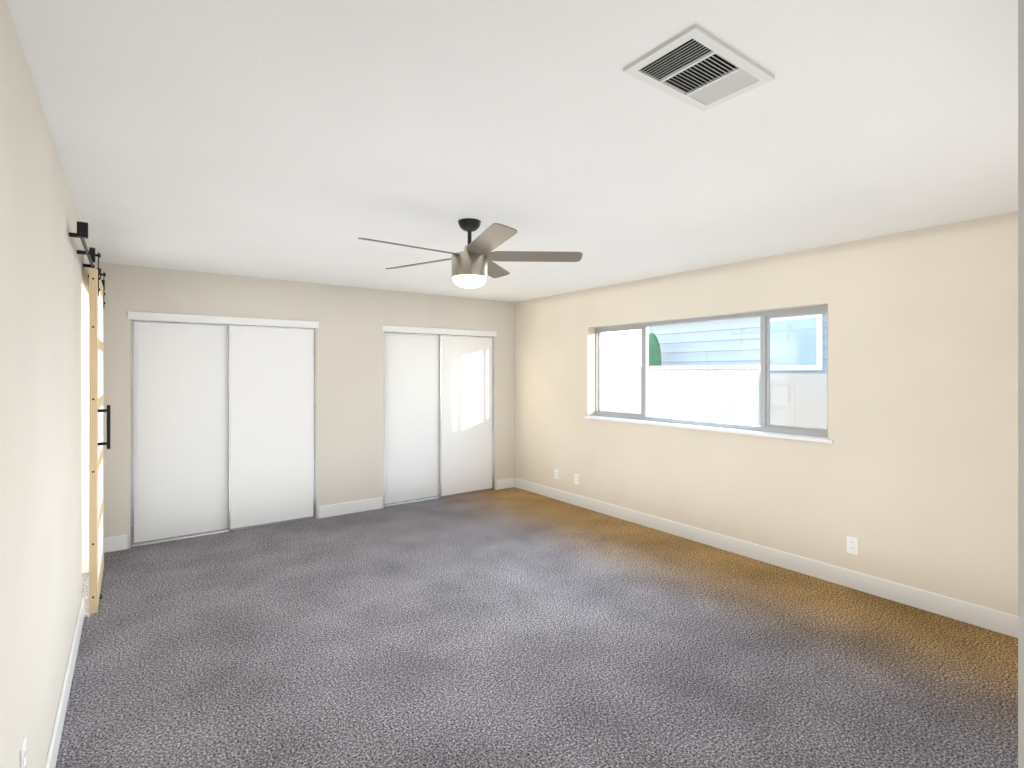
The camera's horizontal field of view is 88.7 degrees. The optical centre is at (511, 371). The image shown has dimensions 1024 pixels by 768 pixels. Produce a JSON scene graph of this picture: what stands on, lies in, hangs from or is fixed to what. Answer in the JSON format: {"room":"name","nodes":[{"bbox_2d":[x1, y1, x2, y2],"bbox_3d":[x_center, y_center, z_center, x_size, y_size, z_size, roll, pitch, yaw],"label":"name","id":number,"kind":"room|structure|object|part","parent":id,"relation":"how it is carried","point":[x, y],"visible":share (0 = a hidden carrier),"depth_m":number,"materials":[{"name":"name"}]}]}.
{"room":"empty bedroom","nodes":[
{"label":"empty bedroom","id":0,"kind":"room"},
{"bbox_2d":[0,0,94,767],"bbox_3d":[-1.550,0.300,1.581,0.150,2.440,7.080,0,0,-36],"label":"wall","id":1,"kind":"structure","parent":0,"point":[44,420],"depth_m":1.70,"materials":[{"name":"paint"}]},
{"bbox_2d":[20,735,25,767],"bbox_3d":[-1.375,1.100,1.473,0.007,0.116,0.072,0,0,-36],"label":"electrical outlet","id":2,"kind":"object","parent":1,"relation":"attached to","point":[23,755],"visible":1,"depth_m":1.46,"materials":[{"name":"white plastic"}]},
{"bbox_2d":[44,597,83,767],"bbox_3d":[-1.515,1.458,1.672,0.013,0.125,3.885,0,0,-36],"label":"baseboard","id":3,"kind":"structure","parent":1,"relation":"attached to","point":[52,754],"depth_m":2.31,"materials":[{"name":"white wood"}]},
{"bbox_2d":[69,221,109,613],"bbox_3d":[-2.649,0.356,3.341,0.139,2.288,2.000,0,0,-36],"label":"barn door","id":4,"kind":"structure","parent":1,"relation":"in","point":[97,410],"depth_m":3.26,"materials":[{"name":"brown wood"}]},
{"bbox_3d":[-2.674,-0.689,3.323,0.077,0.074,2.000,0,0,-36],"label":"barn door rail","id":5,"kind":"part","parent":4,"relation":"part of","materials":[{"name":"black metal"}]},
{"bbox_2d":[95,262,514,548],"bbox_3d":[-1.758,0.300,5.694,4.350,2.440,0.120,0,0,-36],"label":"wall","id":6,"kind":"structure","parent":0,"point":[350,398],"depth_m":5.51,"materials":[{"name":"paint"}]},
{"bbox_2d":[132,517,314,547],"bbox_3d":[-2.689,1.514,5.011,1.536,0.013,0.080,0,0,-36],"label":"closet track","id":7,"kind":"object","parent":6,"relation":"in","point":[179,538],"visible":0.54,"depth_m":4.87,"materials":[{"name":"silver metal"}]},
{"bbox_2d":[132,321,228,543],"bbox_3d":[-3.001,0.528,4.808,0.788,1.952,0.027,0,0,-36],"label":"slider","id":8,"kind":"object","parent":7,"relation":"on","point":[180,429],"visible":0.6,"depth_m":4.77,"materials":[{"name":"white"}]},
{"bbox_2d":[229,325,314,529],"bbox_3d":[-2.377,0.528,5.214,0.788,1.952,0.027,0,0,-36],"label":"slider","id":9,"kind":"object","parent":7,"relation":"on","point":[271,425],"visible":1,"depth_m":5.19,"materials":[{"name":"white"}]},
{"bbox_2d":[128,311,318,547],"bbox_3d":[-2.684,0.499,5.005,1.596,2.042,0.117,0,0,-36],"label":"trim","id":10,"kind":"structure","parent":6,"relation":"attached to","point":[173,318],"depth_m":4.82,"materials":[{"name":"white"}]},
{"bbox_2d":[319,497,381,517],"bbox_3d":[-1.726,1.458,5.634,0.690,0.125,0.013,0,0,-36],"label":"baseboard","id":11,"kind":"structure","parent":6,"relation":"attached to","point":[374,503],"depth_m":5.62,"materials":[{"name":"white"}]},
{"bbox_2d":[385,489,492,506],"bbox_3d":[-0.861,1.514,6.340,1.476,0.013,0.080,0,0,-36],"label":"closet track","id":12,"kind":"object","parent":6,"relation":"in","point":[412,501],"visible":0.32,"depth_m":6.21,"materials":[{"name":"silver metal"}]},
{"bbox_2d":[385,332,439,504],"bbox_3d":[-1.161,0.528,6.145,0.758,1.952,0.027,0,0,-36],"label":"slider","id":13,"kind":"object","parent":12,"relation":"on","point":[412,416],"visible":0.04,"depth_m":6.13,"materials":[{"name":"white"}]},
{"bbox_2d":[440,335,492,496],"bbox_3d":[-0.561,0.528,6.534,0.758,1.952,0.027,0,0,-36],"label":"slider","id":14,"kind":"object","parent":12,"relation":"on","point":[466,414],"visible":1,"depth_m":6.52,"materials":[{"name":"white wood"}]},
{"bbox_2d":[382,325,495,507],"bbox_3d":[-0.856,0.499,6.333,1.536,2.042,0.117,0,0,-36],"label":"trim","id":15,"kind":"structure","parent":6,"relation":"attached to","point":[417,330],"depth_m":6.31,"materials":[{"name":"white wood"}]},
{"bbox_2d":[496,478,515,489],"bbox_3d":[-0.092,1.458,6.822,0.270,0.125,0.013,0,0,-36],"label":"baseboard","id":16,"kind":"structure","parent":6,"relation":"attached to","point":[510,482],"depth_m":6.82,"materials":[{"name":"white"}]},
{"bbox_2d":[7,0,1017,301],"bbox_3d":[0.035,-0.970,3.227,4.650,0.100,7.880,0,0,-36],"label":"ceiling","id":17,"kind":"structure","parent":0,"point":[303,140],"depth_m":2.01,"materials":[{"name":"paint"}]},
{"bbox_2d":[358,218,582,287],"bbox_3d":[-0.295,-0.718,3.165,1.285,0.404,1.333,0,0,-36],"label":"ceiling fan","id":18,"kind":"object","parent":17,"relation":"hanging from","point":[473,265],"visible":1,"depth_m":3.13,"materials":[{"name":"grey metal"}]},
{"bbox_2d":[623,25,774,111],"bbox_3d":[0.576,-0.914,1.605,0.410,0.011,0.250,0,0,-36],"label":"ceiling vent","id":19,"kind":"object","parent":17,"relation":"in","point":[698,67],"visible":1,"depth_m":1.59,"materials":[{"name":"white metal"}]},
{"bbox_2d":[55,487,1017,767],"bbox_3d":[0.035,1.570,3.227,4.650,0.100,7.880,0,0,-36],"label":"floor","id":20,"kind":"structure","parent":0,"point":[513,627],"depth_m":2.79,"materials":[{"name":"grey carpet"}]},
{"bbox_2d":[515,211,1017,615],"bbox_3d":[2.107,0.300,4.237,0.190,2.440,7.080,0,0,-36],"label":"wall","id":21,"kind":"structure","parent":0,"point":[908,476],"depth_m":3.66,"materials":[{"name":"paint"}]},
{"bbox_2d":[554,469,557,479],"bbox_3d":[0.528,1.220,6.242,0.007,0.116,0.072,0,0,-36],"label":"electrical outlet","id":22,"kind":"object","parent":21,"relation":"attached to","point":[555,473],"visible":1,"depth_m":6.24,"materials":[{"name":"white plastic"}]},
{"bbox_2d":[574,474,578,484],"bbox_3d":[0.733,1.220,5.959,0.007,0.116,0.072,0,0,-36],"label":"electrical outlet","id":23,"kind":"object","parent":21,"relation":"attached to","point":[576,478],"visible":1,"depth_m":5.95,"materials":[{"name":"white plastic"}]},
{"bbox_2d":[584,416,832,442],"bbox_3d":[1.609,0.502,4.840,0.136,0.024,2.550,0,0,-36],"label":"window sill","id":24,"kind":"structure","parent":21,"relation":"attached to","point":[766,434],"depth_m":4.50,"materials":[{"name":"white"}]},
{"bbox_2d":[595,305,827,436],"bbox_3d":[1.686,-0.005,4.896,0.054,0.990,2.480,0,0,-36],"label":"window","id":25,"kind":"structure","parent":21,"relation":"in","point":[765,332],"depth_m":4.43,"materials":[{"name":"clear glass"}]},
{"bbox_2d":[516,478,1017,637],"bbox_3d":[1.650,1.458,4.691,0.017,0.125,5.510,0,0,-36],"label":"baseboard","id":26,"kind":"structure","parent":21,"relation":"attached to","point":[982,616],"depth_m":3.87,"materials":[{"name":"white wood"}]},
{"bbox_2d":[847,536,857,554],"bbox_3d":[2.391,1.220,3.678,0.007,0.116,0.072,0,0,-36],"label":"electrical outlet","id":27,"kind":"object","parent":21,"relation":"attached to","point":[852,545],"visible":1,"depth_m":3.68,"materials":[{"name":"white plastic"}]},
{"label":"outside","id":28,"kind":"structure","parent":0,"visible":0},
{"bbox_3d":[12.590,1.770,15.328,29.810,0.200,42.000,0,0,-36],"label":"ground","id":29,"kind":"structure","parent":28,"visible":0},
{"bbox_2d":[649,333,661,365],"bbox_3d":[2.760,0.448,10.345,0.383,2.444,0.369,0,0,-36],"label":"tree","id":30,"kind":"object","parent":29,"relation":"on","point":[655,355],"depth_m":10.19,"materials":[{"name":"green plant"}]},
{"bbox_2d":[601,365,827,437],"bbox_3d":[0.528,0.790,9.778,0.190,1.760,12.800,0,0,-36],"label":"fence","id":31,"kind":"object","parent":29,"relation":"on","point":[696,401],"depth_m":6.78,"materials":[{"name":"beige wood"}]},
{"bbox_2d":[649,314,826,373],"bbox_3d":[8.395,0.045,8.139,6.650,3.250,11.900,0,0,-36],"label":"house","id":32,"kind":"structure","parent":29,"relation":"on","point":[672,342],"depth_m":9.21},
{"bbox_3d":[1.934,0.300,0.614,4.350,2.440,1.420,0,0,-36],"label":"wall","id":33,"kind":"structure","parent":0,"visible":0},
{"bbox_2d":[1018,0,1023,767],"bbox_3d":[0.393,0.300,0.298,0.018,2.440,0.150,0,0,-36],"label":"door frame","id":34,"kind":"structure","parent":33,"relation":"attached to","point":[1020,383],"depth_m":0.35,"materials":[{"name":"white wood"}]}
]}

